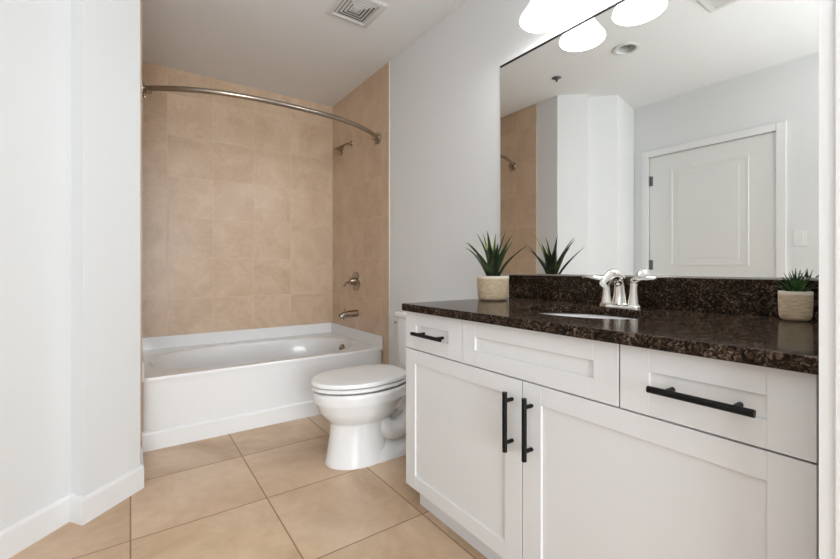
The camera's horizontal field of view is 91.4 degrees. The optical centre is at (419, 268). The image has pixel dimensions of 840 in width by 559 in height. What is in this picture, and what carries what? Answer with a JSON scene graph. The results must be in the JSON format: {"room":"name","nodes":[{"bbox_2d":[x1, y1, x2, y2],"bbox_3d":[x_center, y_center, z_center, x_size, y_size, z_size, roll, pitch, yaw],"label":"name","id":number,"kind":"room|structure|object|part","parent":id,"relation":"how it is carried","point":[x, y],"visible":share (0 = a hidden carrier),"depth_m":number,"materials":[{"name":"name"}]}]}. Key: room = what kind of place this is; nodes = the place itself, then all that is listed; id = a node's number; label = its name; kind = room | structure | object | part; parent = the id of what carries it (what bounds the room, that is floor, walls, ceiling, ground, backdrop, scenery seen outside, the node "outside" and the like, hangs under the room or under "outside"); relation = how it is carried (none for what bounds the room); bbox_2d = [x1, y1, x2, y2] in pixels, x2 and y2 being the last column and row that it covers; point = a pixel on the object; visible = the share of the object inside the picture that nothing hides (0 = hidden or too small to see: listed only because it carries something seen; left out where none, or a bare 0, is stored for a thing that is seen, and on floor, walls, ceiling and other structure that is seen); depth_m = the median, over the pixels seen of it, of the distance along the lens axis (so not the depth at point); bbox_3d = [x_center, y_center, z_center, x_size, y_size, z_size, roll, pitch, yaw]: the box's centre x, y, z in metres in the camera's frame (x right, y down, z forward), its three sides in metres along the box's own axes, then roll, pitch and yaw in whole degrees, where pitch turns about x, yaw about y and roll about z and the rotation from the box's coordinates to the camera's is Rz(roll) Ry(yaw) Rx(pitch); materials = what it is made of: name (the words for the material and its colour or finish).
{"room":"bathroom","nodes":[
{"label":"bathroom","id":0,"kind":"room"},
{"bbox_2d":[0,0,139,529],"bbox_3d":[-1.975,-0.264,2.089,0.887,2.527,1.804,0,0,-35],"label":"wall","id":1,"kind":"structure","parent":0,"point":[70,69],"depth_m":1.61,"materials":[{"name":"white paint"}]},
{"bbox_2d":[0,447,143,558],"bbox_3d":[-1.500,0.947,1.539,0.305,0.106,1.014,0,0,28],"label":"baseboard","id":2,"kind":"structure","parent":1,"relation":"attached to","point":[78,509],"depth_m":1.60,"materials":[{"name":"white paint"}]},
{"bbox_2d":[140,0,141,447],"bbox_3d":[-1.734,-0.264,2.527,0.011,2.527,1.168,0,0,-35],"label":"wall","id":3,"kind":"structure","parent":0,"point":[140,0],"depth_m":2.05,"materials":[{"name":"white paint"}]},
{"bbox_2d":[142,61,331,337],"bbox_3d":[-1.516,-0.264,3.457,1.616,2.527,0.100,0,0,-35],"label":"wall","id":4,"kind":"structure","parent":0,"point":[237,192],"depth_m":3.37,"materials":[{"name":"beige tile"}]},
{"bbox_2d":[9,414,486,558],"bbox_3d":[0.053,1.050,-0.668,4.016,0.100,8.648,0,0,-35],"label":"floor","id":5,"kind":"structure","parent":0,"point":[270,491],"depth_m":1.66,"materials":[{"name":"beige tile"}]},
{"bbox_2d":[142,322,382,451],"bbox_3d":[-1.171,0.756,3.049,1.510,0.488,0.963,0,0,-35],"label":"bathtub","id":6,"kind":"object","parent":5,"relation":"on","point":[197,386],"visible":0.74,"depth_m":2.67,"materials":[{"name":"white ceramic"}]},
{"bbox_2d":[311,311,406,469],"bbox_3d":[-0.206,0.634,2.276,0.819,0.731,0.507,0,0,-35],"label":"toilet","id":7,"kind":"object","parent":5,"relation":"on","point":[364,406],"visible":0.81,"depth_m":2.06,"materials":[{"name":"white porcelain"}]},
{"bbox_3d":[-0.323,0.601,2.178,0.512,0.022,0.376,0,0,-35],"label":"seat","id":8,"kind":"part","parent":7,"relation":"part of","materials":[{"name":"white plastic"}]},
{"bbox_3d":[-0.321,0.574,2.179,0.519,0.026,0.378,0,0,-35],"label":"lid","id":9,"kind":"part","parent":7,"relation":"part of","materials":[{"name":"white plastic"}]},
{"bbox_3d":[0.049,0.286,2.441,0.213,0.035,0.482,0,0,-35],"label":"tank lid","id":10,"kind":"part","parent":7,"relation":"part of","materials":[{"name":"white ceramic"}]},
{"bbox_3d":[0.051,0.463,2.443,0.192,0.316,0.450,0,0,-35],"label":"tank","id":11,"kind":"part","parent":7,"relation":"part of","materials":[{"name":"white ceramic"}]},
{"bbox_2d":[406,311,818,558],"bbox_3d":[0.542,0.587,1.363,0.669,0.826,1.251,0,0,-35],"label":"vanity cabinet","id":12,"kind":"object","parent":5,"relation":"on","point":[525,444],"visible":0.88,"depth_m":1.00,"materials":[{"name":"white paint"}]},
{"bbox_3d":[0.032,0.257,1.545,0.047,0.015,0.182,0,0,-35],"label":"handle","id":13,"kind":"part","parent":12,"relation":"part of","materials":[{"name":"black metal"}]},
{"bbox_3d":[0.051,0.251,1.566,0.020,0.150,0.350,0,0,-35],"label":"drawer","id":14,"kind":"part","parent":12,"relation":"part of","materials":[{"name":"white paint"}]},
{"bbox_3d":[0.127,0.611,1.457,0.020,0.562,0.616,0,0,-35],"label":"door","id":15,"kind":"part","parent":12,"relation":"part of","materials":[{"name":"white paint"}]},
{"bbox_3d":[0.261,0.454,1.217,0.041,0.176,0.015,0,0,-35],"label":"handle","id":16,"kind":"part","parent":12,"relation":"part of","materials":[{"name":"black metal"}]},
{"bbox_3d":[0.303,0.454,1.157,0.041,0.176,0.015,0,0,-35],"label":"handle","id":17,"kind":"part","parent":12,"relation":"part of","materials":[{"name":"black metal"}]},
{"bbox_3d":[0.314,0.251,1.193,0.020,0.150,0.554,0,0,-35],"label":"drawer","id":18,"kind":"part","parent":12,"relation":"part of","materials":[{"name":"white paint"}]},
{"bbox_2d":[402,297,818,374],"bbox_3d":[0.554,0.159,1.359,0.656,0.030,1.256,0,0,-35],"label":"countertop","id":19,"kind":"structure","parent":12,"relation":"on","point":[771,342],"depth_m":1.03,"materials":[{"name":"brown stone"}]},
{"bbox_2d":[465,232,526,300],"bbox_3d":[0.302,-0.012,1.870,0.270,0.312,0.293,0,0,-35],"label":"potted plant","id":20,"kind":"object","parent":19,"relation":"on","point":[492,286],"visible":1,"depth_m":1.81,"materials":[{"name":"green plant"}]},
{"bbox_3d":[0.331,0.089,1.862,0.146,0.109,0.146,0,0,-35],"label":"pot","id":21,"kind":"part","parent":20,"relation":"part of","materials":[{"name":"ceramic"}]},
{"bbox_2d":[541,313,632,318],"bbox_3d":[0.554,0.255,1.377,0.400,0.160,0.517,0,0,-35],"label":"sink","id":22,"kind":"object","parent":19,"relation":"in","point":[558,314],"visible":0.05,"depth_m":1.55,"materials":[{"name":"white ceramic"}]},
{"bbox_2d":[582,268,658,308],"bbox_3d":[0.729,0.072,1.514,0.237,0.144,0.177,0,0,19],"label":"faucet","id":23,"kind":"object","parent":19,"relation":"on","point":[622,297],"visible":1,"depth_m":1.49,"materials":[{"name":"silver metal"}]},
{"bbox_3d":[0.687,0.080,1.588,0.117,0.108,0.047,0,0,35],"label":"handle","id":24,"kind":"part","parent":23,"relation":"part of","materials":[{"name":"silver metal"}]},
{"bbox_3d":[0.713,0.070,1.502,0.173,0.140,0.059,0,0,-35],"label":"spout","id":25,"kind":"part","parent":23,"relation":"part of","materials":[{"name":"silver metal"}]},
{"bbox_3d":[0.785,0.080,1.449,0.047,0.108,0.117,0,0,-16],"label":"handle","id":26,"kind":"part","parent":23,"relation":"part of","materials":[{"name":"silver metal"}]},
{"bbox_2d":[776,269,814,321],"bbox_3d":[1.033,0.071,1.132,0.087,0.145,0.088,0,0,-35],"label":"potted plant","id":27,"kind":"object","parent":19,"relation":"on","point":[795,302],"visible":1,"depth_m":1.11,"materials":[{"name":"green plant"}]},
{"bbox_3d":[1.035,0.103,1.129,0.074,0.081,0.074,0,0,-35],"label":"pot","id":28,"kind":"part","parent":27,"relation":"part of","materials":[{"name":"ceramic"}]},
{"bbox_3d":[0.489,0.611,0.946,0.020,0.562,0.628,0,0,-35],"label":"door","id":29,"kind":"part","parent":12,"relation":"part of","materials":[{"name":"white paint"}]},
{"bbox_3d":[0.552,0.258,0.809,0.047,0.015,0.184,0,0,-35],"label":"handle","id":30,"kind":"part","parent":12,"relation":"part of","materials":[{"name":"black metal"}]},
{"bbox_3d":[0.573,0.251,0.827,0.020,0.150,0.336,0,0,-35],"label":"drawer","id":31,"kind":"part","parent":12,"relation":"part of","materials":[{"name":"white paint"}]},
{"bbox_2d":[142,0,466,106],"bbox_3d":[-0.385,-1.577,1.165,2.616,0.100,5.148,0,0,-35],"label":"ceiling","id":32,"kind":"structure","parent":0,"point":[291,48],"depth_m":2.73,"materials":[{"name":"white paint"}]},
{"bbox_2d":[325,0,388,27],"bbox_3d":[-0.375,-1.521,2.410,0.276,0.012,0.276,0,0,-35],"label":"ceiling vent","id":33,"kind":"object","parent":32,"relation":"in","point":[362,13],"visible":1,"depth_m":2.42,"materials":[{"name":"white metal"}]},
{"bbox_2d":[332,0,782,368],"bbox_3d":[0.639,-0.264,1.890,0.106,2.527,5.148,0,0,-35],"label":"wall","id":34,"kind":"structure","parent":0,"point":[445,85],"depth_m":2.66,"materials":[{"name":"white paint"}]},
{"bbox_2d":[142,81,380,144],"bbox_3d":[-0.877,-0.995,2.633,1.524,0.095,0.294,0,0,-35],"label":"shower curtain rod","id":35,"kind":"object","parent":34,"relation":"attached to","point":[146,89],"visible":0.99,"depth_m":2.40,"materials":[{"name":"silver metal"}]},
{"bbox_2d":[333,141,352,155],"bbox_3d":[-0.660,-1.029,3.495,0.163,0.149,0.088,0,0,-35],"label":"shower fixture","id":36,"kind":"object","parent":34,"relation":"attached to","point":[338,151],"visible":1,"depth_m":3.47,"materials":[{"name":"silver metal"}]},
{"bbox_2d":[338,309,358,319],"bbox_3d":[-0.598,0.380,3.404,0.168,0.091,0.062,0,0,-35],"label":"tub spout","id":37,"kind":"object","parent":34,"relation":"attached to","point":[351,313],"visible":1,"depth_m":3.38,"materials":[{"name":"silver metal"}]},
{"bbox_2d":[343,272,359,290],"bbox_3d":[-0.578,0.110,3.451,0.080,0.164,0.167,0,0,-35],"label":"shower valve","id":38,"kind":"object","parent":34,"relation":"attached to","point":[354,280],"visible":1,"depth_m":3.44,"materials":[{"name":"silver metal"}]},
{"bbox_3d":[-0.597,0.119,3.468,0.068,0.083,0.117,0,0,-35],"label":"lever","id":39,"kind":"part","parent":38,"relation":"part of","materials":[{"name":"silver metal"}]},
{"bbox_3d":[-0.550,0.110,3.469,0.014,0.164,0.164,0,0,-35],"label":"plate","id":40,"kind":"part","parent":38,"relation":"part of","materials":[{"name":"silver metal"}]},
{"bbox_2d":[389,61,389,364],"bbox_3d":[-0.227,-0.264,3.028,0.007,2.527,0.006,0,0,-35],"label":"trim","id":41,"kind":"structure","parent":34,"relation":"attached to","point":[389,61],"depth_m":3.03,"materials":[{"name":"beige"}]},
{"bbox_2d":[520,0,601,32],"bbox_3d":[0.689,-1.204,1.528,0.242,0.313,0.740,0,0,-35],"label":"vanity light","id":42,"kind":"object","parent":34,"relation":"attached to","point":[540,16],"visible":1,"depth_m":1.77,"materials":[{"name":"frosted white glass"},{"name":"brushed nickel"}]},
{"bbox_3d":[0.522,-1.147,1.726,0.060,0.126,0.060,0,0,-35],"label":"bulb","id":43,"kind":"part","parent":42,"relation":"part of","materials":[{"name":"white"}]},
{"bbox_3d":[0.522,-1.137,1.726,0.200,0.181,0.200,0,0,-35],"label":"lamp shade","id":44,"kind":"part","parent":42,"relation":"part of","materials":[{"name":"white glass"}]},
{"bbox_3d":[0.671,-1.137,1.516,0.200,0.181,0.200,0,0,-35],"label":"lamp shade","id":45,"kind":"part","parent":42,"relation":"part of","materials":[{"name":"white glass"}]},
{"bbox_2d":[500,0,818,279],"bbox_3d":[0.798,-0.504,1.574,0.010,1.074,1.325,0,0,-35],"label":"mirror","id":46,"kind":"object","parent":34,"relation":"attached to","point":[658,138],"visible":0.82,"depth_m":1.46,"materials":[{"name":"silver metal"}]},
{"bbox_2d":[509,275,818,319],"bbox_3d":[0.814,0.089,1.543,0.020,0.110,1.256,0,0,-35],"label":"backsplash","id":47,"kind":"structure","parent":34,"relation":"attached to","point":[755,297],"depth_m":1.40,"materials":[{"name":"brown stone"}]},
{"bbox_3d":[0.943,-0.264,0.783,0.688,2.527,0.130,0,0,-35],"label":"wall partition","id":48,"kind":"structure","parent":0,"visible":0},
{"bbox_2d":[819,0,839,558],"bbox_3d":[0.657,-0.264,0.582,0.015,2.527,0.131,0,0,-35],"label":"trim","id":49,"kind":"structure","parent":48,"relation":"attached to","point":[829,10],"depth_m":0.62,"materials":[{"name":"white paint"}]}
]}

